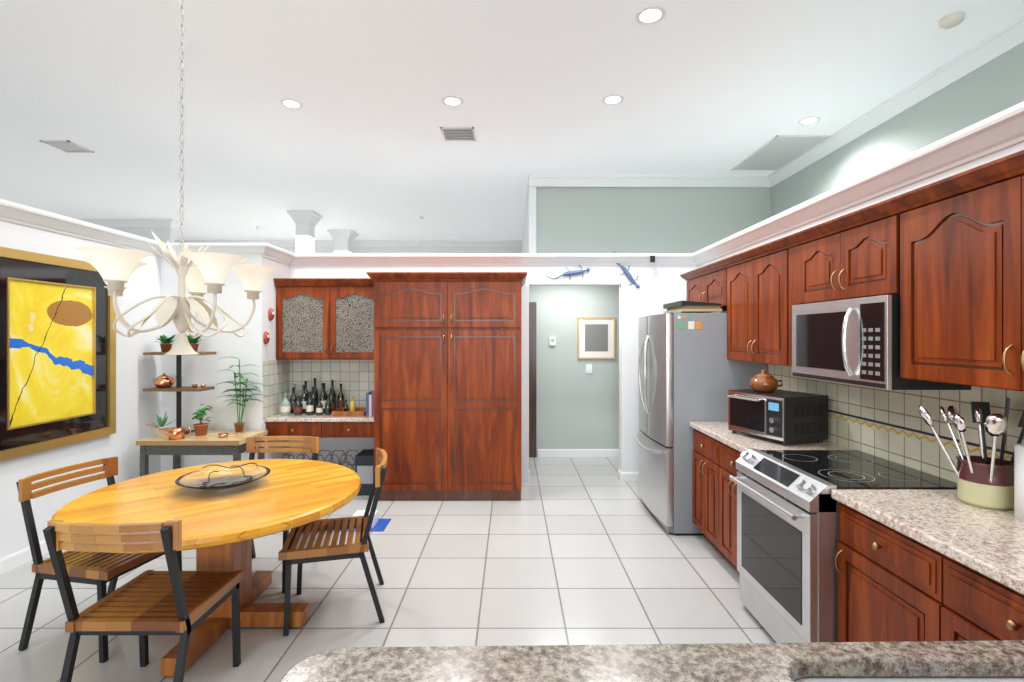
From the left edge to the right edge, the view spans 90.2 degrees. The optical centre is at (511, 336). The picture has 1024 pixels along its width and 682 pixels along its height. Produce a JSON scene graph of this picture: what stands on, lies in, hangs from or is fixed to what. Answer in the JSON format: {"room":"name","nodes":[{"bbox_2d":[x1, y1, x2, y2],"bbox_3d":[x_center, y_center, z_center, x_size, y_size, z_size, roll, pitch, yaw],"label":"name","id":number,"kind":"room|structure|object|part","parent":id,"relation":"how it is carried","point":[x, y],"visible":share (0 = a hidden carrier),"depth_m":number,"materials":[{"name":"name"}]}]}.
{"room":"kitchen","nodes":[
{"label":"kitchen","id":0,"kind":"room"},
{"bbox_2d":[0,220,160,558],"bbox_3d":[-3.500,0.350,1.000,0.120,2.500,8.000,0,0,0],"label":"wall","id":1,"kind":"structure","parent":0,"point":[138,409],"depth_m":4.36,"materials":[{"name":"white paint"}]},
{"bbox_2d":[0,540,48,574],"bbox_3d":[-3.433,1.550,1.000,0.014,0.100,8.000,0,0,0],"label":"baseboard","id":2,"kind":"structure","parent":1,"relation":"attached to","point":[15,560],"depth_m":3.54,"materials":[{"name":"white"}]},
{"bbox_2d":[0,247,115,460],"bbox_3d":[-3.413,0.117,3.810,0.050,1.425,1.120,0,0,0],"label":"framed painting","id":3,"kind":"object","parent":1,"relation":"attached to","point":[57,356],"visible":0.88,"depth_m":3.80,"materials":[{"name":"gold metal"}]},
{"bbox_2d":[0,199,163,255],"bbox_3d":[-3.390,-0.843,1.000,0.100,0.115,8.000,0,0,0],"label":"crown molding","id":4,"kind":"structure","parent":1,"relation":"attached to","point":[10,211],"depth_m":3.92,"materials":[{"name":"white"}]},
{"bbox_2d":[108,227,174,242],"bbox_3d":[-7.530,-0.255,9.300,2.700,3.710,0.120,0,0,0],"label":"wall","id":5,"kind":"structure","parent":0,"point":[163,234],"depth_m":9.24,"materials":[{"name":"white paint"}]},
{"bbox_2d":[161,256,289,471],"bbox_3d":[-3.005,0.350,5.375,1.110,2.500,0.750,0,0,0],"label":"wall","id":6,"kind":"structure","parent":0,"point":[249,349],"depth_m":5.00,"materials":[{"name":"white paint"}]},
{"bbox_2d":[164,243,275,256],"bbox_3d":[-2.835,-0.843,4.950,0.970,0.115,0.100,0,0,0],"label":"crown molding","id":7,"kind":"structure","parent":6,"relation":"attached to","point":[240,249],"depth_m":4.93,"materials":[{"name":"white"}]},
{"bbox_2d":[263,308,275,343],"bbox_3d":[-2.425,-0.102,5.120,0.046,0.366,0.183,0,0,0],"label":"mask","id":8,"kind":"object","parent":6,"relation":"attached to","point":[266,335],"visible":1,"depth_m":5.13,"materials":[{"name":"red ceramic"}]},
{"bbox_2d":[266,246,295,264],"bbox_3d":[-2.400,-0.843,5.265,0.100,0.115,0.510,0,0,0],"label":"crown molding","id":9,"kind":"structure","parent":6,"relation":"attached to","point":[284,256],"depth_m":5.38,"materials":[{"name":"white"}]},
{"bbox_2d":[0,457,776,681],"bbox_3d":[-2.400,1.630,5.100,13.200,0.060,16.200,0,0,0],"label":"floor","id":10,"kind":"structure","parent":0,"point":[578,551],"depth_m":3.21,"materials":[{"name":"tile"}]},
{"bbox_2d":[16,457,181,662],"bbox_3d":[-2.206,1.164,2.779,0.567,0.879,0.510,0,0,11],"label":"chair","id":11,"kind":"object","parent":10,"relation":"on","point":[100,570],"visible":0.65,"depth_m":2.60,"materials":[{"name":"brown wood"}]},
{"bbox_2d":[43,519,243,681],"bbox_3d":[-1.560,1.164,2.233,0.510,0.879,0.567,0,0,0],"label":"chair","id":12,"kind":"object","parent":10,"relation":"on","point":[173,600],"visible":1,"depth_m":2.07,"materials":[{"name":"brown wood"}]},
{"bbox_2d":[136,430,267,476],"bbox_3d":[-2.820,1.255,4.700,0.900,0.690,0.520,0,0,0],"label":"console table","id":13,"kind":"object","parent":10,"relation":"on","point":[211,442],"visible":0.5,"depth_m":4.46,"materials":[{"name":"brown wood"}]},
{"bbox_2d":[150,410,175,436],"bbox_3d":[-3.161,0.792,4.616,0.247,0.235,0.147,0,0,0],"label":"aloe plant","id":14,"kind":"object","parent":13,"relation":"on","point":[162,425],"visible":0.96,"depth_m":4.59,"materials":[{"name":"green plant"}]},
{"bbox_2d":[143,352,215,433],"bbox_3d":[-3.115,0.528,4.800,0.550,0.761,0.220,0,0,0],"label":"shelf","id":15,"kind":"object","parent":13,"relation":"on","point":[178,388],"depth_m":4.79,"materials":[{"name":"black metal"}]},
{"bbox_3d":[-3.139,0.413,4.800,0.482,0.138,0.162,0,0,0],"label":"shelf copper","id":16,"kind":"part","parent":15,"relation":"part of","materials":[{"name":"brown metal"}]},
{"bbox_2d":[146,424,237,439],"bbox_3d":[-2.856,0.842,4.552,0.772,0.135,0.177,0,0,0],"label":"copper pot","id":17,"kind":"object","parent":13,"relation":"on","point":[175,433],"visible":1,"depth_m":4.50,"materials":[{"name":"brown metal"}]},
{"bbox_2d":[191,404,212,435],"bbox_3d":[-2.852,0.771,4.709,0.185,0.277,0.167,0,0,0],"label":"basil plant","id":18,"kind":"object","parent":13,"relation":"on","point":[200,428],"visible":1,"depth_m":4.67,"materials":[{"name":"green plant"}]},
{"bbox_2d":[214,357,266,431],"bbox_3d":[-2.582,0.552,4.870,0.555,0.714,0.276,0,0,0],"label":"bamboo plant","id":19,"kind":"object","parent":13,"relation":"on","point":[239,426],"visible":1,"depth_m":4.87,"materials":[{"name":"green plant"}]},
{"bbox_2d":[50,459,360,676],"bbox_3d":[-1.590,1.225,2.830,1.450,0.750,1.450,0,0,0],"label":"dining table","id":20,"kind":"object","parent":10,"relation":"on","point":[221,529],"visible":0.83,"depth_m":2.69,"materials":[{"name":"brown wood"}]},
{"bbox_2d":[175,463,270,489],"bbox_3d":[-1.620,0.803,2.880,0.470,0.084,0.470,0,0,0],"label":"glass bowl","id":21,"kind":"object","parent":20,"relation":"on","point":[220,477],"visible":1,"depth_m":2.95,"materials":[{"name":"white"}]},
{"bbox_2d":[246,436,318,592],"bbox_3d":[-1.640,1.164,3.432,0.510,0.879,0.567,0,0,0],"label":"chair","id":22,"kind":"object","parent":10,"relation":"on","point":[252,444],"visible":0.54,"depth_m":3.66,"materials":[{"name":"brown wood"}]},
{"bbox_2d":[287,210,322,252],"bbox_3d":[-3.540,-0.255,8.750,0.440,3.709,0.440,0,0,0],"label":"column","id":23,"kind":"structure","parent":10,"relation":"on","point":[306,221],"depth_m":8.63,"materials":[{"name":"white paint"}]},
{"bbox_2d":[282,450,357,470],"bbox_3d":[-1.956,1.398,5.240,0.766,0.408,0.207,0,0,0],"label":"wine rack","id":24,"kind":"object","parent":10,"relation":"on","point":[330,457],"visible":0.17,"depth_m":5.34,"materials":[{"name":"black metal"}]},
{"bbox_2d":[278,448,386,636],"bbox_3d":[-1.024,1.164,3.012,0.566,0.879,0.510,0,0,-15],"label":"chair","id":25,"kind":"object","parent":10,"relation":"on","point":[300,547],"visible":1,"depth_m":2.84,"materials":[{"name":"black metal"}]},
{"bbox_2d":[327,229,358,252],"bbox_3d":[-3.400,-0.255,10.300,0.480,3.709,0.480,0,0,0],"label":"column","id":26,"kind":"structure","parent":10,"relation":"on","point":[343,239],"depth_m":10.16,"materials":[{"name":"white paint"}]},
{"bbox_2d":[355,449,374,495],"bbox_3d":[-1.470,1.400,5.269,0.200,0.400,0.302,0,0,0],"label":"storage box","id":27,"kind":"object","parent":10,"relation":"on","point":[364,464],"visible":0.61,"depth_m":5.12,"materials":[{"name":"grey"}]},
{"bbox_2d":[340,510,390,531],"bbox_3d":[-1.235,1.550,4.320,0.370,0.100,0.280,0,0,0],"label":"floor mat","id":28,"kind":"object","parent":10,"relation":"on","point":[379,525],"visible":0.39,"depth_m":4.30,"materials":[{"name":"blue fabric"}]},
{"bbox_2d":[366,272,526,500],"bbox_3d":[-0.618,0.493,5.252,1.539,2.214,0.748,0,0,0],"label":"pantry","id":29,"kind":"object","parent":10,"relation":"on","point":[447,386],"visible":0.98,"depth_m":4.93,"materials":[{"name":"brown wood"}]},
{"bbox_2d":[279,640,1023,681],"bbox_3d":[0.798,1.140,0.229,2.516,0.920,1.858,0,0,0],"label":"countertop","id":30,"kind":"structure","parent":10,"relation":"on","point":[956,661],"depth_m":1.07,"materials":[{"name":"brown stone"}]},
{"bbox_2d":[784,675,1023,681],"bbox_3d":[0.980,0.810,0.787,0.860,0.179,0.595,0,0,0],"label":"sink","id":31,"kind":"object","parent":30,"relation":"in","point":[797,678],"depth_m":1.07,"materials":[{"name":"silver metal"}]},
{"bbox_2d":[635,301,766,534],"bbox_3d":[1.601,0.656,4.538,0.898,1.888,0.913,0,0,0],"label":"fridge","id":32,"kind":"object","parent":10,"relation":"on","point":[688,371],"depth_m":4.08,"materials":[{"name":"grey metal"}]},
{"bbox_3d":[1.535,-0.244,4.370,0.330,0.087,0.530,0,0,0],"label":"items on top of the fridge","id":33,"kind":"part","parent":32,"relation":"part of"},
{"bbox_2d":[692,429,712,545],"bbox_3d":[1.750,1.160,3.789,0.611,0.879,0.576,0,0,0],"label":"base cabinet","id":34,"kind":"object","parent":10,"relation":"on","point":[702,454],"depth_m":3.85,"materials":[{"name":"brown wood"}]},
{"bbox_2d":[713,441,740,573],"bbox_3d":[1.750,1.160,3.321,0.611,0.879,0.576,0,0,0],"label":"base cabinet","id":35,"kind":"object","parent":10,"relation":"on","point":[724,458],"depth_m":3.46,"materials":[{"name":"brown wood"}]},
{"bbox_2d":[689,421,852,452],"bbox_3d":[1.738,0.700,3.555,0.636,0.040,1.052,0,0,0],"label":"countertop","id":36,"kind":"structure","parent":35,"relation":"on","point":[719,430],"depth_m":3.30,"materials":[{"name":"beige stone"}]},
{"bbox_2d":[727,389,827,445],"bbox_3d":[1.757,0.529,3.423,0.408,0.300,0.481,0,0,-19],"label":"toaster oven","id":37,"kind":"object","parent":36,"relation":"on","point":[784,417],"visible":1,"depth_m":3.24,"materials":[{"name":"black metal"}]},
{"bbox_2d":[749,370,782,392],"bbox_3d":[1.738,0.303,3.474,0.221,0.150,0.180,0,0,0],"label":"pot","id":38,"kind":"object","parent":37,"relation":"on","point":[763,381],"visible":1,"depth_m":3.42,"materials":[{"name":"brown ceramic"}]},
{"bbox_2d":[729,449,957,642],"bbox_3d":[1.662,1.123,2.650,0.777,0.914,0.750,0,0,0],"label":"range","id":39,"kind":"object","parent":10,"relation":"on","point":[787,522],"visible":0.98,"depth_m":2.50,"materials":[{"name":"silver metal"}]},
{"bbox_2d":[835,505,916,641],"bbox_3d":[1.750,1.160,1.966,0.611,0.879,0.601,0,0,0],"label":"base cabinet","id":40,"kind":"object","parent":10,"relation":"on","point":[876,567],"depth_m":2.04,"materials":[{"name":"brown wood"}]},
{"bbox_2d":[831,489,1023,596],"bbox_3d":[1.738,0.700,1.717,0.636,0.040,1.108,0,0,0],"label":"countertop","id":41,"kind":"structure","parent":40,"relation":"on","point":[989,542],"depth_m":1.84,"materials":[{"name":"beige stone"}]},
{"bbox_2d":[919,397,1023,509],"bbox_3d":[1.868,0.464,2.064,0.308,0.430,0.346,0,0,0],"label":"utensil crock","id":42,"kind":"object","parent":41,"relation":"on","point":[984,480],"visible":0.98,"depth_m":2.03,"materials":[{"name":"beige"}]},
{"bbox_2d":[1014,444,1023,520],"bbox_3d":[1.935,0.544,1.885,0.110,0.270,0.110,0,0,0],"label":"paper towel","id":43,"kind":"object","parent":41,"relation":"on","point":[1019,481],"visible":0.95,"depth_m":1.89,"materials":[{"name":"white paper"}]},
{"bbox_2d":[917,545,1023,640],"bbox_3d":[1.750,1.160,1.481,0.611,0.879,0.602,0,0,0],"label":"base cabinet","id":44,"kind":"object","parent":10,"relation":"on","point":[929,564],"depth_m":1.65,"materials":[{"name":"brown wood"}]},
{"bbox_2d":[280,247,521,252],"bbox_3d":[-4.325,-0.255,11.360,9.350,3.710,0.120,0,0,0],"label":"wall","id":45,"kind":"structure","parent":0,"point":[425,249],"depth_m":11.30,"materials":[{"name":"white paint"}]},
{"bbox_2d":[290,265,697,480],"bbox_3d":[-0.135,0.350,5.690,4.630,2.500,0.120,0,0,0],"label":"wall","id":46,"kind":"structure","parent":0,"point":[660,285],"depth_m":5.63,"materials":[{"name":"white paint"}]},
{"bbox_2d":[263,360,373,418],"bbox_3d":[-1.893,0.528,5.325,1.114,0.568,0.610,0,0,0],"label":"tile backsplash","id":47,"kind":"structure","parent":46,"relation":"attached to","point":[355,378],"depth_m":5.63,"materials":[{"name":"tile"}]},
{"bbox_2d":[265,413,373,437],"bbox_3d":[-1.891,0.911,5.332,1.110,0.199,0.589,0,0,0],"label":"base cabinet","id":48,"kind":"object","parent":46,"relation":"attached to","point":[321,426],"visible":0.73,"depth_m":5.07,"materials":[{"name":"brown wood"}]},
{"bbox_2d":[280,392,292,415],"bbox_3d":[-2.330,0.701,5.260,0.095,0.220,0.095,0,0,-15],"label":"bottle","id":49,"kind":"object","parent":48,"relation":"on","point":[286,405],"depth_m":5.23,"materials":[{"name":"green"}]},
{"bbox_2d":[292,386,297,393],"bbox_3d":[-2.300,0.676,5.380,0.079,0.270,0.079,0,0,-15],"label":"bottle","id":50,"kind":"object","parent":48,"relation":"on","point":[294,387],"depth_m":5.38,"materials":[{"name":"grey"}]},
{"bbox_2d":[292,394,303,414],"bbox_3d":[-2.200,0.711,5.260,0.083,0.200,0.083,0,0,-15],"label":"bottle","id":51,"kind":"object","parent":48,"relation":"on","point":[297,401],"depth_m":5.26,"materials":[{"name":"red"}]},
{"bbox_2d":[302,383,306,413],"bbox_3d":[-2.190,0.661,5.380,0.075,0.300,0.075,0,0,-15],"label":"bottle","id":52,"kind":"object","parent":48,"relation":"on","point":[304,386],"depth_m":5.37,"materials":[{"name":"grey glass"}]},
{"bbox_2d":[305,390,314,414],"bbox_3d":[-2.080,0.691,5.260,0.071,0.240,0.071,0,0,-15],"label":"bottle","id":53,"kind":"object","parent":48,"relation":"on","point":[310,403],"depth_m":5.25,"materials":[{"name":"grey"}]},
{"bbox_2d":[312,385,317,395],"bbox_3d":[-2.090,0.671,5.380,0.070,0.280,0.070,0,0,-15],"label":"bottle","id":54,"kind":"object","parent":48,"relation":"on","point":[313,388],"depth_m":5.48,"materials":[{"name":"grey glass"}]},
{"bbox_2d":[315,396,323,414],"bbox_3d":[-1.980,0.721,5.260,0.067,0.180,0.067,0,0,-15],"label":"bottle","id":55,"kind":"object","parent":48,"relation":"on","point":[319,400],"depth_m":5.25,"materials":[{"name":"grey glass"}]},
{"bbox_2d":[318,383,325,395],"bbox_3d":[-1.990,0.651,5.380,0.071,0.320,0.071,0,0,-15],"label":"bottle","id":56,"kind":"object","parent":48,"relation":"on","point":[323,391],"depth_m":5.37,"materials":[{"name":"grey"}]},
{"bbox_2d":[324,393,332,414],"bbox_3d":[-1.890,0.706,5.260,0.062,0.210,0.062,0,0,-15],"label":"bottle","id":57,"kind":"object","parent":48,"relation":"on","point":[328,398],"depth_m":5.26,"materials":[{"name":"grey glass"}]},
{"bbox_2d":[330,387,335,410],"bbox_3d":[-1.900,0.681,5.380,0.069,0.260,0.069,0,0,-15],"label":"bottle","id":58,"kind":"object","parent":48,"relation":"on","point":[332,390],"depth_m":5.47,"materials":[{"name":"grey glass"}]},
{"bbox_2d":[337,384,343,408],"bbox_3d":[-1.840,0.661,5.500,0.071,0.300,0.071,0,0,-15],"label":"bottle","id":59,"kind":"object","parent":48,"relation":"on","point":[340,398],"depth_m":5.48,"materials":[{"name":"grey glass"}]},
{"bbox_2d":[332,396,365,415],"bbox_3d":[-1.655,0.720,5.310,0.330,0.183,0.300,0,0,0],"label":"tray","id":60,"kind":"object","parent":48,"relation":"on","point":[351,410],"visible":0.98,"depth_m":5.28,"materials":[{"name":"brown wood"}]},
{"bbox_2d":[366,391,373,416],"bbox_3d":[-1.413,0.686,5.240,0.113,0.250,0.180,0,0,0],"label":"books","id":61,"kind":"object","parent":48,"relation":"on","point":[369,403],"visible":0.54,"depth_m":5.15,"materials":[{"name":"blue paper"}]},
{"bbox_2d":[273,278,373,359],"bbox_3d":[-1.891,-0.176,5.433,1.110,0.840,0.386,0,0,0],"label":"cab","id":62,"kind":"object","parent":46,"relation":"attached to","point":[324,318],"visible":0.92,"depth_m":5.30,"materials":[{"name":"brown wood"}]},
{"bbox_2d":[296,253,691,264],"bbox_3d":[-0.260,-0.843,5.580,4.380,0.115,0.100,0,0,0],"label":"crown molding","id":63,"kind":"structure","parent":46,"relation":"attached to","point":[301,258],"depth_m":5.56,"materials":[{"name":"white"}]},
{"bbox_2d":[546,265,589,279],"bbox_3d":[0.623,-0.701,5.609,0.488,0.174,0.036,0,0,0],"label":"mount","id":64,"kind":"object","parent":46,"relation":"attached to","point":[573,272],"visible":0.94,"depth_m":5.60,"materials":[{"name":"blue"}]},
{"bbox_2d":[613,251,639,287],"bbox_3d":[1.260,-0.732,5.609,0.305,0.406,0.036,0,0,0],"label":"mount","id":65,"kind":"object","parent":46,"relation":"attached to","point":[628,274],"visible":0.79,"depth_m":5.60,"materials":[{"name":"blue"}]},
{"bbox_2d":[619,471,637,481],"bbox_3d":[1.630,1.550,5.623,0.860,0.100,0.014,0,0,0],"label":"baseboard","id":66,"kind":"structure","parent":46,"relation":"attached to","point":[623,476],"depth_m":5.62,"materials":[{"name":"white wood"}]},
{"bbox_2d":[650,256,654,261],"bbox_3d":[1.525,-0.835,5.514,0.050,0.070,0.028,0,0,0],"label":"sensor","id":67,"kind":"object","parent":46,"relation":"attached to","point":[652,258],"visible":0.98,"depth_m":5.50,"materials":[{"name":"black plastic"}]},
{"bbox_2d":[0,0,1023,239],"bbox_3d":[-2.400,-2.150,5.100,13.200,0.080,16.200,0,0,0],"label":"ceiling","id":68,"kind":"structure","parent":0,"point":[359,145],"depth_m":4.47,"materials":[{"name":"white paint"}]},
{"bbox_2d":[40,140,93,152],"bbox_3d":[-4.925,-2.104,5.660,0.310,0.012,0.340,0,0,0],"label":"ceiling vent","id":69,"kind":"object","parent":68,"relation":"in","point":[67,146],"visible":0.98,"depth_m":5.66,"materials":[{"name":"white metal"}]},
{"bbox_2d":[77,0,279,354],"bbox_3d":[-1.708,-1.008,2.596,0.873,2.201,0.897,0,0,0],"label":"chandelier","id":70,"kind":"object","parent":68,"relation":"hanging from","point":[115,268],"visible":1,"depth_m":2.55,"materials":[{"name":"beige metal"}]},
{"bbox_2d":[280,99,302,108],"bbox_3d":[-1.996,-2.108,4.627,0.198,0.004,0.198,0,0,0],"label":"recessed light","id":71,"kind":"object","parent":68,"relation":"in","point":[292,103],"visible":1,"depth_m":4.62,"materials":[{"name":"white"}]},
{"bbox_2d":[417,217,423,252],"bbox_3d":[-1.610,-1.480,9.040,0.200,1.260,0.195,0,0,0],"label":"pendant light","id":72,"kind":"object","parent":68,"relation":"hanging from","point":[420,218],"visible":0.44,"depth_m":9.04,"materials":[{"name":"silver metal"}]},
{"bbox_2d":[441,96,462,106],"bbox_3d":[-0.530,-2.108,4.578,0.198,0.004,0.198,0,0,0],"label":"recessed light","id":73,"kind":"object","parent":68,"relation":"in","point":[453,101],"visible":1,"depth_m":4.58,"materials":[{"name":"white glass"}]},
{"bbox_2d":[440,127,475,140],"bbox_3d":[-0.550,-2.104,5.310,0.340,0.012,0.340,0,0,0],"label":"ceiling vent","id":74,"kind":"object","parent":68,"relation":"in","point":[458,133],"visible":0.96,"depth_m":5.30,"materials":[{"name":"white metal"}]},
{"bbox_2d":[78,14,1023,246],"bbox_3d":[-2.715,-2.045,4.150,12.330,0.130,14.300,0,0,0],"label":"crown molding","id":75,"kind":"structure","parent":68,"relation":"attached to","point":[999,42],"depth_m":6.65,"materials":[{"name":"white"}]},
{"bbox_2d":[602,95,623,104],"bbox_3d":[0.905,-2.108,4.549,0.198,0.004,0.198,0,0,0],"label":"recessed light","id":76,"kind":"object","parent":68,"relation":"in","point":[614,99],"visible":1,"depth_m":4.54,"materials":[{"name":"white glass"}]},
{"bbox_2d":[635,6,665,24],"bbox_3d":[0.914,-2.108,3.353,0.198,0.004,0.198,0,0,0],"label":"recessed light","id":77,"kind":"object","parent":68,"relation":"in","point":[649,15],"visible":1,"depth_m":3.35,"materials":[{"name":"white glass"}]},
{"bbox_2d":[731,135,830,169],"bbox_3d":[3.070,-2.104,5.900,0.580,0.012,1.100,0,0,0],"label":"ceiling vent","id":78,"kind":"object","parent":68,"relation":"in","point":[776,152],"visible":1,"depth_m":5.81,"materials":[{"name":"white metal"}]},
{"bbox_2d":[798,116,820,124],"bbox_3d":[2.912,-2.108,4.990,0.198,0.004,0.198,0,0,0],"label":"recessed light","id":79,"kind":"object","parent":68,"relation":"in","point":[809,120],"visible":1,"depth_m":4.98,"materials":[{"name":"white glass"}]},
{"bbox_2d":[938,11,964,28],"bbox_3d":[2.916,-2.087,3.380,0.136,0.044,0.136,0,0,0],"label":"smoke detector","id":80,"kind":"object","parent":68,"relation":"attached to","point":[951,20],"visible":1,"depth_m":3.35,"materials":[{"name":"beige plastic"}]},
{"bbox_2d":[522,180,535,252],"bbox_3d":[0.290,-0.255,9.025,0.120,3.710,4.550,0,0,0],"label":"wall","id":81,"kind":"structure","parent":0,"point":[531,219],"depth_m":6.75,"materials":[{"name":"white paint"}]},
{"bbox_2d":[529,187,770,456],"bbox_3d":[0.925,-0.255,6.840,5.050,3.710,0.120,0,0,0],"label":"wall","id":82,"kind":"structure","parent":0,"point":[631,219],"depth_m":6.78,"materials":[{"name":"grey"}]},
{"bbox_2d":[529,302,535,456],"bbox_3d":[-0.110,0.575,6.752,0.880,2.050,0.053,0,0,0],"label":"hall door","id":83,"kind":"structure","parent":82,"relation":"in","point":[532,379],"depth_m":6.74,"materials":[{"name":"brown wood"}]},
{"bbox_2d":[549,337,555,344],"bbox_3d":[0.545,0.065,6.764,0.080,0.110,0.027,0,0,0],"label":"thermostat","id":84,"kind":"object","parent":82,"relation":"attached to","point":[552,340],"visible":1,"depth_m":6.75,"materials":[{"name":"white plastic"}]},
{"bbox_2d":[538,449,618,456],"bbox_3d":[1.265,1.550,6.773,1.830,0.100,0.014,0,0,0],"label":"baseboard","id":85,"kind":"structure","parent":82,"relation":"attached to","point":[541,452],"depth_m":6.77,"materials":[{"name":"white wood"}]},
{"bbox_2d":[586,364,591,372],"bbox_3d":[1.030,0.430,6.772,0.080,0.120,0.012,0,0,0],"label":"light switch","id":86,"kind":"object","parent":82,"relation":"attached to","point":[588,368],"visible":1,"depth_m":6.77,"materials":[{"name":"white plastic"}]},
{"bbox_2d":[577,317,614,358],"bbox_3d":[1.127,0.024,6.766,0.499,0.553,0.025,0,0,0],"label":"picture frame","id":87,"kind":"object","parent":82,"relation":"attached to","point":[595,337],"visible":1,"depth_m":6.76,"materials":[{"name":"brown wood"}]},
{"bbox_2d":[698,141,1023,449],"bbox_3d":[2.120,0.350,1.315,0.120,2.500,8.630,0,0,0],"label":"wall","id":88,"kind":"structure","parent":0,"point":[1010,150],"depth_m":2.75,"materials":[{"name":"white paint"}]},
{"bbox_2d":[684,259,723,311],"bbox_3d":[1.888,-0.424,4.548,0.336,0.369,0.935,0,0,0],"label":"upper cabinet","id":89,"kind":"object","parent":88,"relation":"attached to","point":[706,284],"depth_m":4.47,"materials":[{"name":"brown wood"}]},
{"bbox_2d":[724,234,795,366],"bbox_3d":[1.888,-0.211,3.628,0.336,0.796,0.895,0,0,0],"label":"upper cabinet","id":90,"kind":"object","parent":88,"relation":"attached to","point":[760,282],"depth_m":3.50,"materials":[{"name":"brown wood"}]},
{"bbox_2d":[796,198,891,304],"bbox_3d":[1.888,-0.399,2.668,0.336,0.419,0.785,0,0,0],"label":"upper cabinet","id":91,"kind":"object","parent":88,"relation":"attached to","point":[849,256],"depth_m":2.61,"materials":[{"name":"brown wood"}]},
{"bbox_2d":[792,295,970,389],"bbox_3d":[1.839,0.028,2.667,0.434,0.425,0.775,0,0,0],"label":"microwave","id":92,"kind":"object","parent":91,"relation":"attached to","point":[856,341],"visible":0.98,"depth_m":2.50,"materials":[{"name":"silver plastic"}]},
{"bbox_2d":[692,101,1023,264],"bbox_3d":[2.010,-0.843,1.315,0.100,0.115,8.630,0,0,0],"label":"crown molding","id":93,"kind":"structure","parent":88,"relation":"attached to","point":[1003,129],"depth_m":2.65,"materials":[{"name":"white"}]},
{"bbox_2d":[768,364,1023,482],"bbox_3d":[2.058,0.430,2.622,0.003,0.500,2.918,0,0,0],"label":"backsplash","id":94,"kind":"structure","parent":88,"relation":"attached to","point":[891,425],"depth_m":2.65,"materials":[{"name":"tile"}]},
{"bbox_2d":[892,150,1023,390],"bbox_3d":[1.888,-0.211,1.722,0.336,0.796,1.082,0,0,0],"label":"upper cabinet","id":95,"kind":"object","parent":88,"relation":"attached to","point":[943,259],"depth_m":1.93,"materials":[{"name":"brown wood"}]},
{"bbox_2d":[771,42,1023,216],"bbox_3d":[3.510,-0.255,1.950,0.120,3.710,9.900,0,0,0],"label":"wall","id":96,"kind":"structure","parent":0,"point":[991,88],"depth_m":4.33,"materials":[{"name":"grey"}]}
]}

